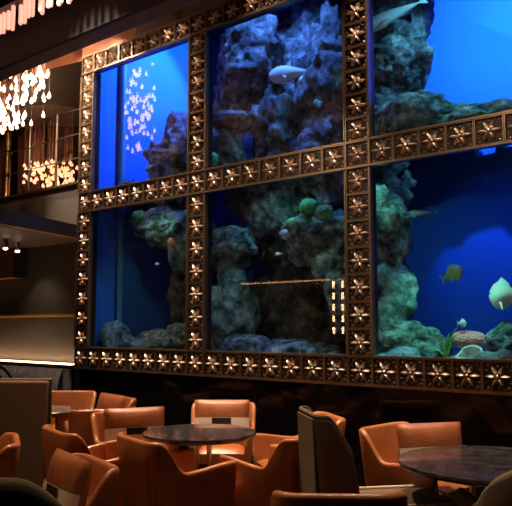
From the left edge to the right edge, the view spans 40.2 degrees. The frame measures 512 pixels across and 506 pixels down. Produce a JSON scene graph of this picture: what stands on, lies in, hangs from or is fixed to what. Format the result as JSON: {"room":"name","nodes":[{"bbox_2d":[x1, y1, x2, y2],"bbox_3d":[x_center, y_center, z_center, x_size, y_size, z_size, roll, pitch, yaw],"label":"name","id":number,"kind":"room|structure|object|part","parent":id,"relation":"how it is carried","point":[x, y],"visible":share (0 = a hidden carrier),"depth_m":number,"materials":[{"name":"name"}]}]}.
{"room":"aquarium restaurant","nodes":[
{"label":"aquarium restaurant","id":0,"kind":"room"},
{"bbox_2d":[2,155,17,196],"bbox_3d":[-8.692,-0.490,9.775,0.100,5.900,13.000,-5,-8,39],"label":"wall","id":1,"kind":"structure","parent":0,"point":[13,186],"depth_m":14.39,"materials":[{"name":"brown"}]},
{"bbox_2d":[0,0,167,69],"bbox_3d":[-0.771,-2.121,5.318,18.000,0.480,0.040,-5,-8,39],"label":"ceiling","id":2,"kind":"structure","parent":1,"relation":"attached to","point":[59,25],"depth_m":6.01,"materials":[{"name":"black"}]},
{"bbox_2d":[0,0,201,80],"bbox_3d":[-0.708,-2.883,5.475,18.000,2.030,0.160,-5,-8,39],"label":"trim","id":3,"kind":"structure","parent":1,"relation":"attached to","point":[169,6],"depth_m":5.86,"materials":[{"name":"brown"}]},
{"bbox_2d":[10,0,56,24],"bbox_3d":[-3.273,-2.629,2.272,18.000,0.100,7.900,-5,-8,39],"label":"ceiling","id":4,"kind":"structure","parent":0,"point":[36,1],"depth_m":6.22,"materials":[{"name":"brown"}]},
{"bbox_2d":[0,0,71,34],"bbox_3d":[-2.603,-2.007,6.387,3.800,0.285,0.100,-5,-8,39],"label":"chandelier","id":5,"kind":"object","parent":4,"relation":"hanging from","point":[7,7],"visible":1,"depth_m":5.91,"materials":[{"name":"white"}]},
{"bbox_3d":[-2.235,-1.998,6.108,0.033,0.178,0.033,-2,-6,16],"label":"glass rod","id":6,"kind":"part","parent":5,"relation":"part of","materials":[{"name":"beige"}]},
{"bbox_3d":[-2.189,-1.996,6.067,0.033,0.191,0.033,3,-7,-28],"label":"glass rod","id":7,"kind":"part","parent":5,"relation":"part of","materials":[{"name":"beige"}]},
{"bbox_3d":[-2.137,-2.010,6.035,0.033,0.170,0.033,3,-7,-28],"label":"glass rod","id":8,"kind":"part","parent":5,"relation":"part of","materials":[{"name":"beige"}]},
{"bbox_3d":[-2.603,-2.104,6.397,3.800,0.090,0.100,-5,-8,39],"label":"ceiling rail","id":9,"kind":"part","parent":5,"relation":"part of","materials":[{"name":"brown"}]},
{"bbox_3d":[-2.061,-2.010,5.933,0.033,0.191,0.033,-2,-6,16],"label":"glass rod","id":10,"kind":"part","parent":5,"relation":"part of","materials":[{"name":"beige"}]},
{"bbox_3d":[-1.992,-2.019,5.922,0.033,0.176,0.033,3,-7,-28],"label":"glass rod","id":11,"kind":"part","parent":5,"relation":"part of","materials":[{"name":"beige"}]},
{"bbox_3d":[-1.920,-2.029,5.817,0.033,0.178,0.033,3,-7,-28],"label":"glass rod","id":12,"kind":"part","parent":5,"relation":"part of","materials":[{"name":"beige"}]},
{"bbox_3d":[-1.877,-2.030,5.772,0.033,0.184,0.033,-2,-6,16],"label":"glass rod","id":13,"kind":"part","parent":5,"relation":"part of","materials":[{"name":"beige"}]},
{"bbox_3d":[-1.831,-2.030,5.732,0.033,0.192,0.033,-2,-6,16],"label":"glass rod","id":14,"kind":"part","parent":5,"relation":"part of","materials":[{"name":"beige"}]},
{"bbox_3d":[-1.739,-2.040,5.651,0.033,0.189,0.033,-2,-6,16],"label":"glass rod","id":15,"kind":"part","parent":5,"relation":"part of","materials":[{"name":"beige"}]},
{"bbox_3d":[-1.751,-2.039,5.734,0.033,0.173,0.033,-2,-6,16],"label":"glass rod","id":16,"kind":"part","parent":5,"relation":"part of","materials":[{"name":"beige"}]},
{"bbox_3d":[-1.637,-2.051,5.583,0.033,0.182,0.033,3,-7,-28],"label":"glass rod","id":17,"kind":"part","parent":5,"relation":"part of","materials":[{"name":"beige"}]},
{"bbox_2d":[0,208,76,249],"bbox_3d":[-4.774,-0.143,9.390,6.420,0.190,2.000,-5,-8,39],"label":"ceiling","id":18,"kind":"structure","parent":0,"point":[7,217],"depth_m":7.99,"materials":[{"name":"black"}]},
{"bbox_2d":[2,240,8,249],"bbox_3d":[-2.980,-0.097,8.322,0.072,0.120,0.070,-5,-8,39],"label":"ceiling spotlight","id":19,"kind":"object","parent":18,"relation":"attached to","point":[5,245],"visible":1,"depth_m":8.30,"materials":[{"name":"silver metal"}]},
{"bbox_2d":[14,243,20,252],"bbox_3d":[-2.940,-0.065,8.623,0.072,0.120,0.070,-5,-8,39],"label":"ceiling spotlight","id":20,"kind":"object","parent":18,"relation":"attached to","point":[17,248],"visible":1,"depth_m":8.60,"materials":[{"name":"silver metal"}]},
{"bbox_2d":[0,185,78,390],"bbox_3d":[-4.326,0.924,10.273,5.870,3.190,0.100,-5,-8,39],"label":"wall","id":21,"kind":"structure","parent":0,"point":[48,287],"depth_m":8.95,"materials":[{"name":"beige paint"}]},
{"bbox_2d":[0,248,26,279],"bbox_3d":[-3.719,0.186,9.681,1.650,0.393,0.165,-5,-8,39],"label":"upper cabinet","id":22,"kind":"object","parent":21,"relation":"attached to","point":[12,263],"visible":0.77,"depth_m":9.19,"materials":[{"name":"red wood"}]},
{"bbox_3d":[-3.093,0.134,9.176,0.038,0.393,0.165,-5,-8,39],"label":"panel","id":23,"kind":"part","parent":22,"relation":"part of","materials":[{"name":"black"}]},
{"bbox_2d":[0,314,73,316],"bbox_3d":[-4.369,0.934,10.222,5.865,0.030,0.030,-5,-8,39],"label":"trim","id":24,"kind":"structure","parent":21,"relation":"attached to","point":[32,315],"depth_m":8.90,"materials":[{"name":"gold metal"}]},
{"bbox_2d":[0,359,73,367],"bbox_3d":[-4.370,1.520,10.084,5.760,0.046,0.149,-5,-8,39],"label":"ledge","id":25,"kind":"object","parent":21,"relation":"attached to","point":[35,363],"visible":0.8,"depth_m":8.64,"materials":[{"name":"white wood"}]},
{"bbox_2d":[0,224,76,239],"bbox_3d":[-2.507,-0.255,7.544,0.034,0.033,2.076,-2,-6,22],"label":"trim","id":26,"kind":"structure","parent":21,"relation":"attached to","point":[1,225],"depth_m":7.72,"materials":[{"name":"gold metal"}]},
{"bbox_2d":[0,181,77,199],"bbox_3d":[-4.334,-0.678,10.433,5.865,0.030,0.160,-5,-8,39],"label":"trim","id":27,"kind":"structure","parent":21,"relation":"attached to","point":[72,183],"depth_m":9.11,"materials":[{"name":"gold metal"}]},
{"bbox_2d":[0,61,81,159],"bbox_3d":[-3.317,-2.309,11.858,5.870,0.050,3.100,-5,-8,39],"label":"ceiling","id":28,"kind":"structure","parent":0,"point":[64,81],"depth_m":10.78,"materials":[{"name":"brown"}]},
{"bbox_2d":[0,140,4,197],"bbox_3d":[-5.074,-0.993,13.343,0.910,2.202,0.110,-5,-8,39],"label":"curtain","id":29,"kind":"object","parent":28,"relation":"hanging from","point":[2,143],"visible":0.66,"depth_m":13.14,"materials":[{"name":"red fabric"}]},
{"bbox_2d":[17,129,43,193],"bbox_3d":[-4.065,-1.078,12.528,0.810,2.202,0.110,-5,-8,39],"label":"curtain","id":30,"kind":"object","parent":28,"relation":"hanging from","point":[22,139],"visible":0.28,"depth_m":12.56,"materials":[{"name":"red fabric"}]},
{"bbox_2d":[19,103,79,187],"bbox_3d":[-3.323,-1.649,11.600,1.218,1.338,1.218,0,-6,0],"label":"chandelier","id":31,"kind":"object","parent":28,"relation":"hanging from","point":[50,110],"visible":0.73,"depth_m":11.47,"materials":[{"name":"glass"},{"name":"wire"}]},
{"bbox_2d":[0,48,82,85],"bbox_3d":[-4.296,-2.787,10.700,5.865,1.140,0.200,-5,-8,39],"label":"wall","id":32,"kind":"structure","parent":0,"point":[76,56],"depth_m":9.14,"materials":[{"name":"brown paint"}]},
{"bbox_2d":[41,151,78,188],"bbox_3d":[-2.309,-1.459,13.019,5.870,3.300,0.100,-5,-8,39],"label":"wall","id":33,"kind":"structure","parent":0,"point":[67,156],"depth_m":14.32,"materials":[{"name":"brown"}]},
{"bbox_2d":[136,0,226,35],"bbox_3d":[0.774,-3.216,6.508,5.350,1.155,0.250,-5,-8,39],"label":"wall","id":34,"kind":"structure","parent":0,"point":[204,4],"depth_m":7.62,"materials":[{"name":"brown"}]},
{"bbox_2d":[83,27,135,55],"bbox_3d":[-1.685,-3.009,8.494,0.984,1.155,0.250,-5,-8,39],"label":"trim","id":35,"kind":"structure","parent":34,"relation":"attached to","point":[130,33],"depth_m":8.32,"materials":[{"name":"orange metal"}]},
{"bbox_2d":[74,368,511,498],"bbox_3d":[0.378,1.633,6.294,6.330,0.955,0.200,-5,-8,39],"label":"wall","id":36,"kind":"structure","parent":0,"point":[485,419],"depth_m":6.07,"materials":[{"name":"black"}]},
{"bbox_2d":[73,0,511,395],"bbox_3d":[1.060,-1.106,7.637,6.058,4.778,2.768,-5,-8,39],"label":"aquarium","id":37,"kind":"object","parent":36,"relation":"on","point":[301,191],"visible":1,"depth_m":6.45,"materials":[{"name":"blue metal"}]},
{"bbox_3d":[-2.046,0.309,8.270,0.256,1.606,0.058,-5,-8,39],"label":"frame post","id":38,"kind":"part","parent":37,"relation":"part of","materials":[{"name":"brown metal"}]},
{"bbox_3d":[-2.046,-1.454,8.454,0.256,1.488,0.058,-5,-8,39],"label":"frame post","id":39,"kind":"part","parent":37,"relation":"part of","materials":[{"name":"brown metal"}]},
{"bbox_3d":[-1.254,0.258,7.780,1.812,1.800,0.012,-5,-8,39],"label":"glass pane","id":40,"kind":"part","parent":37,"relation":"part of","materials":[{"name":"blue"}]},
{"bbox_3d":[-1.254,-1.505,7.964,1.812,1.666,0.012,-5,-8,39],"label":"glass pane","id":41,"kind":"part","parent":37,"relation":"part of","materials":[{"name":"blue"}]},
{"bbox_3d":[0.126,-2.485,6.788,5.828,0.237,0.058,-5,-8,39],"label":"frame rail","id":42,"kind":"part","parent":37,"relation":"part of","materials":[{"name":"brown metal"}]},
{"bbox_3d":[-0.609,0.189,7.110,0.256,1.606,0.058,-5,-8,39],"label":"frame post","id":43,"kind":"part","parent":37,"relation":"part of","materials":[{"name":"brown metal"}]},
{"bbox_3d":[-0.609,-1.575,7.293,0.256,1.488,0.058,-5,-8,39],"label":"frame post","id":44,"kind":"part","parent":37,"relation":"part of","materials":[{"name":"brown metal"}]},
{"bbox_3d":[0.204,0.136,6.602,1.866,1.800,0.012,-5,-8,39],"label":"glass pane","id":45,"kind":"part","parent":37,"relation":"part of","materials":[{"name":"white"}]},
{"bbox_3d":[0.204,-1.627,6.786,1.866,1.666,0.012,-5,-8,39],"label":"glass pane","id":46,"kind":"part","parent":37,"relation":"part of","materials":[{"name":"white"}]},
{"bbox_3d":[0.126,1.042,6.421,5.828,0.254,0.058,-5,-8,39],"label":"frame rail","id":47,"kind":"part","parent":37,"relation":"part of","materials":[{"name":"brown metal"}]},
{"bbox_3d":[0.126,-0.788,6.611,5.828,0.246,0.058,-5,-8,39],"label":"frame rail","id":48,"kind":"part","parent":37,"relation":"part of","materials":[{"name":"brown metal"}]},
{"bbox_3d":[0.871,-1.699,6.098,0.256,1.488,0.058,-5,-8,39],"label":"frame post","id":49,"kind":"part","parent":37,"relation":"part of","materials":[{"name":"brown metal"}]},
{"bbox_3d":[0.871,0.064,5.915,0.256,1.606,0.058,-5,-8,39],"label":"frame post","id":50,"kind":"part","parent":37,"relation":"part of","materials":[{"name":"brown metal"}]},
{"bbox_3d":[1.659,0.013,5.428,1.800,1.800,0.012,-5,-8,39],"label":"glass pane","id":51,"kind":"part","parent":37,"relation":"part of","materials":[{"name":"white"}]},
{"bbox_3d":[1.659,-1.750,5.612,1.800,1.666,0.012,-5,-8,39],"label":"glass pane","id":52,"kind":"part","parent":37,"relation":"part of","materials":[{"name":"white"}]},
{"bbox_3d":[0.824,-3.747,7.462,18.000,0.100,5.100,-5,-8,39],"label":"ceiling","id":53,"kind":"structure","parent":0,"visible":0},
{"bbox_2d":[0,72,22,133],"bbox_3d":[-3.163,-2.527,8.841,0.466,2.062,0.466,0,-6,-1],"label":"chandelier","id":54,"kind":"object","parent":53,"relation":"hanging from","point":[3,112],"visible":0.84,"depth_m":8.73,"materials":[{"name":"glass"},{"name":"wire"}]},
{"bbox_2d":[13,63,50,125],"bbox_3d":[-2.552,-2.550,8.093,0.401,2.172,0.424,-5,-8,39],"label":"chandelier","id":55,"kind":"object","parent":53,"relation":"hanging from","point":[39,73],"visible":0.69,"depth_m":7.98,"materials":[{"name":"glass"},{"name":"wire"}]},
{"bbox_3d":[-1.666,1.903,3.791,18.000,0.100,13.000,-5,-8,39],"label":"floor","id":56,"kind":"structure","parent":0,"visible":0},
{"bbox_2d":[0,366,11,377],"bbox_3d":[-2.780,1.750,7.744,0.452,1.029,0.446,-1,-6,9],"label":"bentwood chair","id":57,"kind":"object","parent":56,"relation":"on","point":[1,367],"visible":0.13,"depth_m":7.57,"materials":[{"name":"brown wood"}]},
{"bbox_2d":[0,432,20,477],"bbox_3d":[-1.676,1.480,4.022,0.580,0.789,0.559,2,-6,-20],"label":"armchair","id":58,"kind":"object","parent":56,"relation":"on","point":[10,444],"visible":0.81,"depth_m":3.92,"materials":[{"name":"orange leather"}]},
{"bbox_2d":[0,378,52,487],"bbox_3d":[-2.026,1.464,5.366,1.063,1.039,0.660,0,-6,0],"label":"partition","id":59,"kind":"object","parent":56,"relation":"on","point":[25,403],"visible":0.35,"depth_m":5.07,"materials":[{"name":"fabric"}]},
{"bbox_2d":[0,478,61,505],"bbox_3d":[-0.954,1.255,2.592,0.647,0.941,0.641,-1,-6,5],"label":"armchair","id":60,"kind":"object","parent":56,"relation":"on","point":[13,491],"visible":1,"depth_m":2.32,"materials":[{"name":"brown leather"}]},
{"bbox_2d":[0,365,71,390],"bbox_3d":[-3.907,1.939,9.210,3.920,0.950,0.650,-5,-8,39],"label":"banquette","id":61,"kind":"object","parent":56,"relation":"on","point":[62,378],"visible":0.23,"depth_m":8.35,"materials":[{"name":"grey fabric"}]},
{"bbox_2d":[52,405,78,417],"bbox_3d":[-1.948,1.749,6.200,0.720,0.705,0.720,-5,-8,39],"label":"round table","id":62,"kind":"object","parent":56,"relation":"on","point":[57,410],"visible":0.2,"depth_m":6.18,"materials":[{"name":"stone"}]},
{"bbox_2d":[51,391,96,428],"bbox_3d":[-1.895,1.776,6.863,0.559,0.789,0.580,0,-6,0],"label":"armchair","id":63,"kind":"object","parent":56,"relation":"on","point":[83,400],"visible":0.07,"depth_m":7.13,"materials":[{"name":"orange leather"}]},
{"bbox_2d":[41,424,123,505],"bbox_3d":[-1.079,1.541,4.607,0.579,0.789,0.559,4,-7,-35],"label":"armchair","id":64,"kind":"object","parent":56,"relation":"on","point":[52,439],"visible":0.24,"depth_m":4.45,"materials":[{"name":"orange leather"}]},
{"bbox_2d":[71,453,118,505],"bbox_3d":[-0.995,1.403,3.281,0.579,0.789,0.559,4,-7,-35],"label":"armchair","id":65,"kind":"object","parent":56,"relation":"on","point":[105,475],"visible":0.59,"depth_m":3.25,"materials":[{"name":"orange leather"}]},
{"bbox_2d":[42,448,91,505],"bbox_3d":[-0.926,1.146,3.392,0.152,0.323,0.472,4,-7,-33],"label":"cushion","id":66,"kind":"object","parent":65,"relation":"on","point":[68,477],"visible":0.89,"depth_m":3.28,"materials":[{"name":"orange fabric"}]},
{"bbox_2d":[55,397,136,432],"bbox_3d":[-1.445,1.724,6.361,0.579,0.789,0.559,5,-8,-40],"label":"armchair","id":67,"kind":"object","parent":56,"relation":"on","point":[130,402],"visible":0.07,"depth_m":6.38,"materials":[{"name":"orange leather"}]},
{"bbox_2d":[95,392,125,408],"bbox_3d":[-1.346,1.461,6.412,0.150,0.323,0.471,5,-8,-40],"label":"cushion","id":68,"kind":"object","parent":67,"relation":"on","point":[106,400],"visible":0.24,"depth_m":6.36,"materials":[{"name":"orange fabric"}]},
{"bbox_2d":[64,407,136,445],"bbox_3d":[-1.292,1.665,5.796,0.559,0.789,0.580,2,-6,-20],"label":"armchair","id":69,"kind":"object","parent":56,"relation":"on","point":[78,422],"visible":0.12,"depth_m":5.52,"materials":[{"name":"orange leather"}]},
{"bbox_2d":[90,411,178,459],"bbox_3d":[-0.924,1.604,5.216,0.559,0.789,0.580,3,-7,-25],"label":"armchair","id":70,"kind":"object","parent":56,"relation":"on","point":[97,419],"visible":0.11,"depth_m":5.25,"materials":[{"name":"orange leather"}]},
{"bbox_2d":[104,406,163,441],"bbox_3d":[-0.922,1.349,5.338,0.470,0.323,0.149,2,-6,-22],"label":"cushion","id":71,"kind":"object","parent":70,"relation":"on","point":[131,421],"visible":0.54,"depth_m":5.29,"materials":[{"name":"orange fabric"}]},
{"bbox_2d":[117,432,236,505],"bbox_3d":[-0.510,1.505,4.262,0.579,0.789,0.559,4,-7,-35],"label":"armchair","id":72,"kind":"object","parent":56,"relation":"on","point":[151,475],"visible":1,"depth_m":4.08,"materials":[{"name":"orange leather"}]},
{"bbox_2d":[142,424,255,469],"bbox_3d":[-0.399,1.615,4.910,0.800,0.705,0.800,-5,-8,39],"label":"round table","id":73,"kind":"object","parent":56,"relation":"on","point":[194,436],"visible":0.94,"depth_m":4.86,"materials":[{"name":"stone"}]},
{"bbox_3d":[-0.423,1.630,4.975,0.035,0.649,0.035,-5,-8,39],"label":"stem","id":74,"kind":"part","parent":73,"relation":"part of","materials":[{"name":"brown metal"}]},
{"bbox_3d":[-0.330,1.621,4.897,0.035,0.649,0.035,-5,-8,39],"label":"stem","id":75,"kind":"part","parent":73,"relation":"part of","materials":[{"name":"brown metal"}]},
{"bbox_2d":[188,402,255,468],"bbox_3d":[-0.279,1.667,5.814,0.559,0.789,0.580,0,-6,0],"label":"armchair","id":76,"kind":"object","parent":56,"relation":"on","point":[243,451],"visible":0.31,"depth_m":5.57,"materials":[{"name":"orange leather"}]},
{"bbox_2d":[194,400,249,427],"bbox_3d":[-0.288,1.408,5.910,0.472,0.323,0.151,0,-6,-1],"label":"cushion","id":77,"kind":"object","parent":76,"relation":"on","point":[226,412],"visible":0.49,"depth_m":5.88,"materials":[{"name":"brown leather"}]},
{"bbox_2d":[199,442,244,465],"bbox_3d":[-0.279,1.648,5.761,0.370,0.145,0.450,0,-6,0],"label":"seat cushion","id":78,"kind":"object","parent":76,"relation":"on","point":[236,450],"depth_m":5.56,"materials":[{"name":"orange leather"}]},
{"bbox_2d":[219,438,300,505],"bbox_3d":[0.165,1.520,4.408,0.580,0.789,0.559,-5,-8,40],"label":"armchair","id":79,"kind":"object","parent":56,"relation":"on","point":[255,485],"visible":0.52,"depth_m":4.16,"materials":[{"name":"orange leather"}]},
{"bbox_2d":[252,411,345,466],"bbox_3d":[0.322,1.593,5.111,0.580,0.789,0.559,2,-6,-15],"label":"armchair","id":80,"kind":"object","parent":56,"relation":"on","point":[261,442],"visible":0.19,"depth_m":5.27,"materials":[{"name":"orange leather"}]},
{"bbox_2d":[257,458,267,466],"bbox_3d":[0.269,1.579,5.098,0.450,0.145,0.370,2,-6,-15],"label":"seat cushion","id":81,"kind":"object","parent":80,"relation":"on","point":[262,462],"depth_m":5.14,"materials":[{"name":"orange leather"}]},
{"bbox_2d":[270,490,407,505],"bbox_3d":[0.347,1.373,2.995,0.559,0.789,0.580,0,-6,3],"label":"armchair","id":82,"kind":"object","parent":56,"relation":"on","point":[278,497],"visible":1,"depth_m":2.75,"materials":[{"name":"brown leather"}]},
{"bbox_2d":[297,406,455,505],"bbox_3d":[0.674,1.371,3.908,0.824,0.982,0.500,1,-6,-10],"label":"booth seat","id":83,"kind":"object","parent":56,"relation":"on","point":[326,459],"visible":0.87,"depth_m":3.69,"materials":[{"name":"brown fabric"}]},
{"bbox_3d":[0.289,1.303,3.847,0.041,0.805,0.340,1,-6,-10],"label":"panel","id":84,"kind":"part","parent":83,"relation":"part of","materials":[{"name":"beige fabric"}]},
{"bbox_3d":[0.412,1.303,3.869,0.275,0.829,0.500,1,-6,-10],"label":"backrest","id":85,"kind":"part","parent":83,"relation":"part of","materials":[{"name":"brown fabric"}]},
{"bbox_2d":[360,488,455,505],"bbox_3d":[0.744,1.433,3.914,0.680,0.170,0.430,1,-6,-10],"label":"seat cushion","id":86,"kind":"object","parent":83,"relation":"on","point":[416,496],"depth_m":3.90,"materials":[{"name":"beige fabric"}]},
{"bbox_2d":[359,422,475,501],"bbox_3d":[1.020,1.527,4.475,0.559,0.789,0.580,6,-8,-45],"label":"armchair","id":87,"kind":"object","parent":56,"relation":"on","point":[378,443],"visible":0.46,"depth_m":4.41,"materials":[{"name":"orange leather"}]},
{"bbox_2d":[395,422,464,457],"bbox_3d":[1.129,1.261,4.493,0.472,0.323,0.151,1,-6,-14],"label":"cushion","id":88,"kind":"object","parent":87,"relation":"on","point":[413,436],"visible":0.37,"depth_m":4.47,"materials":[{"name":"orange fabric"}]},
{"bbox_2d":[437,480,469,501],"bbox_3d":[1.058,1.510,4.438,0.370,0.145,0.450,6,-8,-45],"label":"seat cushion","id":89,"kind":"object","parent":87,"relation":"on","point":[449,488],"depth_m":4.29,"materials":[{"name":"orange leather"}]},
{"bbox_2d":[398,446,511,487],"bbox_3d":[1.322,1.501,3.816,1.060,0.705,1.060,-5,-8,39],"label":"round table","id":90,"kind":"object","parent":56,"relation":"on","point":[479,466],"visible":0.91,"depth_m":3.80,"materials":[{"name":"stone"}]},
{"bbox_2d":[455,470,511,505],"bbox_3d":[1.369,1.397,3.363,0.647,0.818,0.641,0,-6,0],"label":"armchair","id":91,"kind":"object","parent":56,"relation":"on","point":[498,492],"visible":1,"depth_m":3.17,"materials":[{"name":"brown fabric"}]},
{"bbox_3d":[-3.318,0.003,11.617,5.870,0.100,3.100,-5,-8,39],"label":"floor","id":92,"kind":"structure","parent":0,"visible":0},
{"bbox_2d":[3,118,11,196],"bbox_3d":[-3.631,-1.091,10.187,0.104,1.780,0.104,-5,-8,39],"label":"column","id":93,"kind":"structure","parent":92,"relation":"on","point":[7,158],"depth_m":10.18,"materials":[{"name":"brown"}]},
{"bbox_2d":[0,108,79,191],"bbox_3d":[-4.233,-0.954,10.587,5.865,1.590,0.055,-5,-8,39],"label":"balcony railing","id":94,"kind":"object","parent":92,"relation":"on","point":[56,140],"visible":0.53,"depth_m":9.54,"materials":[{"name":"silver metal"}]},
{"bbox_3d":[-3.156,-1.024,9.715,0.036,1.550,0.034,-5,-8,39],"label":"post","id":95,"kind":"part","parent":94,"relation":"part of","materials":[{"name":"silver metal"}]},
{"bbox_3d":[-4.233,-1.068,10.599,5.865,0.018,0.018,-5,-8,39],"label":"rail","id":96,"kind":"part","parent":94,"relation":"part of","materials":[{"name":"silver metal"}]},
{"bbox_3d":[-4.233,-1.386,10.632,5.865,0.018,0.018,-5,-8,39],"label":"rail","id":97,"kind":"part","parent":94,"relation":"part of","materials":[{"name":"silver metal"}]},
{"bbox_3d":[-4.233,-1.714,10.666,5.865,0.018,0.018,-5,-8,39],"label":"rail","id":98,"kind":"part","parent":94,"relation":"part of","materials":[{"name":"silver metal"}]},
{"bbox_3d":[-2.667,-1.065,9.320,0.036,1.550,0.034,-5,-8,39],"label":"post","id":99,"kind":"part","parent":94,"relation":"part of","materials":[{"name":"silver metal"}]}
]}

